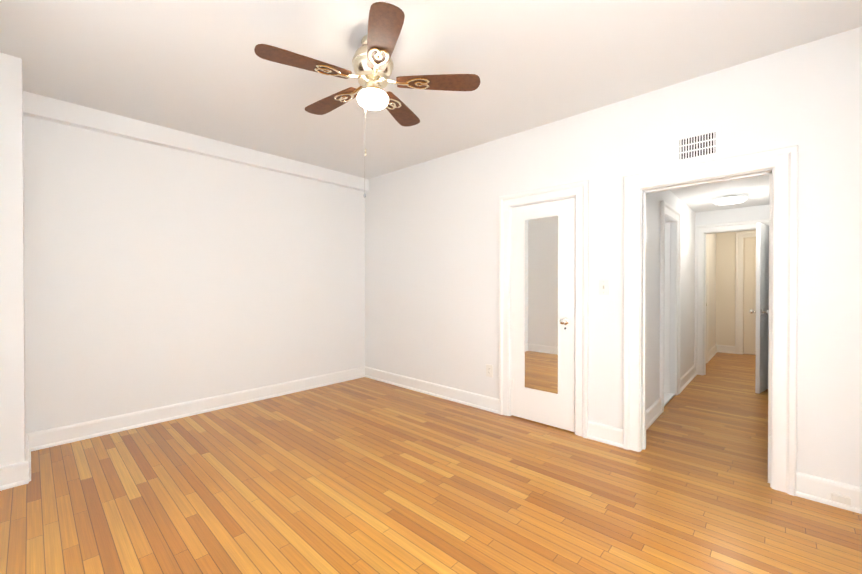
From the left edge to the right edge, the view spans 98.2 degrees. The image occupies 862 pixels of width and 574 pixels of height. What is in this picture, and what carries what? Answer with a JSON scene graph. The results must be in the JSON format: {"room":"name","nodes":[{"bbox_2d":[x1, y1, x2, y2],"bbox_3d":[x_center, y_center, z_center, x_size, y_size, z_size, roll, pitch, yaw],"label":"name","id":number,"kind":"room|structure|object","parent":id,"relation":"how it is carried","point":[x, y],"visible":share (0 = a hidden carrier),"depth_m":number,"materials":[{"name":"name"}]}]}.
{"room":"empty bedroom","nodes":[
{"label":"empty bedroom","id":0,"kind":"room"},
{"bbox_2d":[0,52,24,466],"bbox_3d":[-2.796,-0.096,2.436,0.630,2.600,0.190,0,1,43],"label":"wall","id":1,"kind":"structure","parent":0,"point":[12,375],"depth_m":2.26,"materials":[{"name":"white paint"}]},
{"bbox_2d":[20,432,35,485],"bbox_3d":[-2.693,1.138,2.497,0.607,0.132,0.027,0,1,43],"label":"baseboard","id":2,"kind":"structure","parent":1,"relation":"attached to","point":[30,438],"depth_m":2.41,"materials":[{"name":"white paint"}]},
{"bbox_2d":[23,115,364,433],"bbox_3d":[-2.090,-0.104,3.767,0.150,2.600,3.400,0,1,43],"label":"wall","id":3,"kind":"structure","parent":0,"point":[155,276],"depth_m":3.37,"materials":[{"name":"white paint"}]},
{"bbox_2d":[36,367,363,449],"bbox_3d":[-1.910,1.129,3.840,0.027,0.132,3.060,0,1,43],"label":"baseboard","id":4,"kind":"structure","parent":3,"relation":"attached to","point":[47,438],"depth_m":3.40,"materials":[{"name":"white paint"}]},
{"bbox_2d":[0,352,861,573],"bbox_3d":[1.559,1.253,4.137,5.500,0.120,9.400,0,1,43],"label":"floor","id":5,"kind":"structure","parent":0,"point":[364,475],"depth_m":2.14,"materials":[{"name":"brown wood"}]},
{"bbox_2d":[0,0,861,178],"bbox_3d":[-0.264,-1.444,2.161,5.000,0.100,3.550,0,1,43],"label":"ceiling","id":6,"kind":"structure","parent":0,"point":[199,68],"depth_m":2.27,"materials":[{"name":"white paint"}]},
{"bbox_2d":[23,91,368,191],"bbox_3d":[-1.890,-1.330,3.805,0.080,0.150,3.060,0,1,43],"label":"beam","id":7,"kind":"structure","parent":6,"relation":"attached to","point":[57,111],"depth_m":3.31,"materials":[{"name":"white paint"}]},
{"bbox_2d":[254,2,479,197],"bbox_3d":[-0.363,-0.951,2.141,1.142,0.886,1.153,0,1,43],"label":"ceiling fan","id":8,"kind":"object","parent":6,"relation":"hanging from","point":[372,62],"visible":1,"depth_m":2.06,"materials":[{"name":"brown wood"}]},
{"bbox_2d":[365,26,861,486],"bbox_3d":[0.894,-0.102,3.414,5.000,2.600,0.150,0,1,43],"label":"wall","id":9,"kind":"structure","parent":0,"point":[432,271],"depth_m":2.82,"materials":[{"name":"white paint"}]},
{"bbox_2d":[364,366,498,413],"bbox_3d":[-0.101,1.126,4.229,2.044,0.132,0.027,0,1,43],"label":"baseboard","id":10,"kind":"structure","parent":9,"relation":"attached to","point":[487,403],"depth_m":4.06,"materials":[{"name":"white paint"}]},
{"bbox_2d":[486,364,492,376],"bbox_3d":[0.566,0.811,3.618,0.072,0.116,0.008,0,1,43],"label":"electrical outlet plate","id":11,"kind":"object","parent":9,"relation":"attached to","point":[489,370],"visible":1,"depth_m":3.61,"materials":[{"name":"white plastic"}]},
{"bbox_2d":[509,198,574,431],"bbox_3d":[0.943,0.229,3.251,0.606,1.921,0.106,0,1,43],"label":"door","id":12,"kind":"structure","parent":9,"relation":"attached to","point":[542,383],"depth_m":3.23,"materials":[{"name":"white paint"}]},
{"bbox_2d":[499,180,588,437],"bbox_3d":[0.996,0.176,3.298,0.822,2.046,0.184,0,1,43],"label":"door frame","id":13,"kind":"structure","parent":9,"relation":"attached to","point":[579,191],"depth_m":3.03,"materials":[{"name":"white paint"}]},
{"bbox_2d":[599,279,608,294],"bbox_3d":[1.335,0.001,2.891,0.076,0.120,0.016,0,1,43],"label":"switch plate","id":14,"kind":"object","parent":9,"relation":"attached to","point":[603,286],"visible":1,"depth_m":2.89,"materials":[{"name":"white plastic"}]},
{"bbox_2d":[587,421,622,447],"bbox_3d":[1.346,1.135,2.883,0.263,0.132,0.027,0,1,43],"label":"baseboard","id":15,"kind":"structure","parent":9,"relation":"attached to","point":[610,435],"depth_m":2.88,"materials":[{"name":"white paint"}]},
{"bbox_2d":[675,126,720,164],"bbox_3d":[1.769,-0.936,2.485,0.250,0.190,0.009,0,1,43],"label":"air vent","id":16,"kind":"object","parent":9,"relation":"in","point":[698,145],"visible":1,"depth_m":2.48,"materials":[{"name":"white metal"}]},
{"bbox_2d":[623,145,797,495],"bbox_3d":[1.839,0.193,2.538,0.922,2.021,0.218,0,1,43],"label":"trim","id":17,"kind":"structure","parent":9,"relation":"attached to","point":[782,163],"depth_m":2.24,"materials":[{"name":"white paint"}]},
{"bbox_2d":[796,472,861,513],"bbox_3d":[2.325,1.141,1.971,0.569,0.132,0.027,0,1,43],"label":"baseboard","id":18,"kind":"structure","parent":9,"relation":"attached to","point":[815,488],"depth_m":2.08,"materials":[{"name":"white paint"}]},
{"bbox_2d":[831,492,850,504],"bbox_3d":[2.233,1.154,2.036,0.070,0.034,0.024,0,1,43],"label":"outlet box","id":19,"kind":"object","parent":18,"relation":"attached to","point":[840,498],"visible":0.93,"depth_m":2.03,"materials":[{"name":"white plastic"}]},
{"bbox_2d":[646,190,715,409],"bbox_3d":[3.363,-0.112,4.922,0.120,2.600,5.420,0,1,43],"label":"wall","id":20,"kind":"structure","parent":0,"point":[673,200],"depth_m":4.13,"materials":[{"name":"white paint"}]},
{"bbox_2d":[646,398,662,429],"bbox_3d":[1.935,1.133,3.287,0.027,0.132,0.788,0,1,43],"label":"baseboard","id":21,"kind":"structure","parent":20,"relation":"attached to","point":[654,411],"depth_m":3.35,"materials":[{"name":"white paint"}]},
{"bbox_2d":[660,200,680,411],"bbox_3d":[2.449,0.184,3.916,0.154,2.021,0.842,0,1,43],"label":"trim","id":22,"kind":"structure","parent":20,"relation":"attached to","point":[674,214],"depth_m":4.12,"materials":[{"name":"white paint"}]},
{"bbox_2d":[680,365,696,392],"bbox_3d":[3.193,1.124,4.639,0.027,0.132,1.219,0,1,43],"label":"baseboard","id":23,"kind":"structure","parent":20,"relation":"attached to","point":[691,373],"depth_m":4.60,"materials":[{"name":"white paint"}]},
{"bbox_2d":[708,345,717,361],"bbox_3d":[4.745,1.113,6.307,0.027,0.132,1.279,0,1,43],"label":"baseboard","id":24,"kind":"structure","parent":20,"relation":"attached to","point":[713,350],"depth_m":6.34,"materials":[{"name":"white paint"}]},
{"bbox_2d":[670,175,769,211],"bbox_3d":[3.469,-1.052,4.817,2.950,0.080,5.420,0,1,43],"label":"ceiling","id":25,"kind":"structure","parent":0,"point":[754,190],"depth_m":4.02,"materials":[{"name":"white paint"}]},
{"bbox_2d":[712,195,747,204],"bbox_3d":[3.313,-0.967,4.143,0.310,0.080,0.310,0,1,43],"label":"hall ceiling light","id":26,"kind":"object","parent":25,"relation":"attached to","point":[730,199],"visible":1,"depth_m":4.08,"materials":[{"name":"white glass"}]},
{"bbox_2d":[695,205,768,374],"bbox_3d":[4.198,-0.110,4.609,1.530,2.600,0.120,0,1,43],"label":"wall","id":27,"kind":"structure","parent":0,"point":[760,212],"depth_m":4.85,"materials":[{"name":"white paint"}]},
{"bbox_2d":[694,219,768,374],"bbox_3d":[3.909,0.178,4.776,0.902,2.021,0.034,0,1,43],"label":"trim","id":28,"kind":"structure","parent":27,"relation":"attached to","point":[700,230],"depth_m":5.05,"materials":[{"name":"white paint"}]},
{"bbox_2d":[749,223,768,393],"bbox_3d":[3.882,0.234,4.368,0.219,1.895,0.660,0,1,43],"label":"hall door","id":29,"kind":"structure","parent":27,"relation":"in","point":[762,300],"depth_m":4.19,"materials":[{"name":"white paint"}]},
{"bbox_2d":[716,230,755,353],"bbox_3d":[5.728,-0.122,6.341,1.410,2.600,0.120,0,1,43],"label":"wall","id":30,"kind":"structure","parent":0,"point":[725,285],"depth_m":6.68,"materials":[{"name":"white paint"}]},
{"bbox_2d":[744,238,755,354],"bbox_3d":[5.754,0.161,6.257,0.787,2.016,0.110,0,1,43],"label":"entry door","id":31,"kind":"structure","parent":30,"relation":"in","point":[749,293],"depth_m":6.48,"materials":[{"name":"white paint"}]}
]}

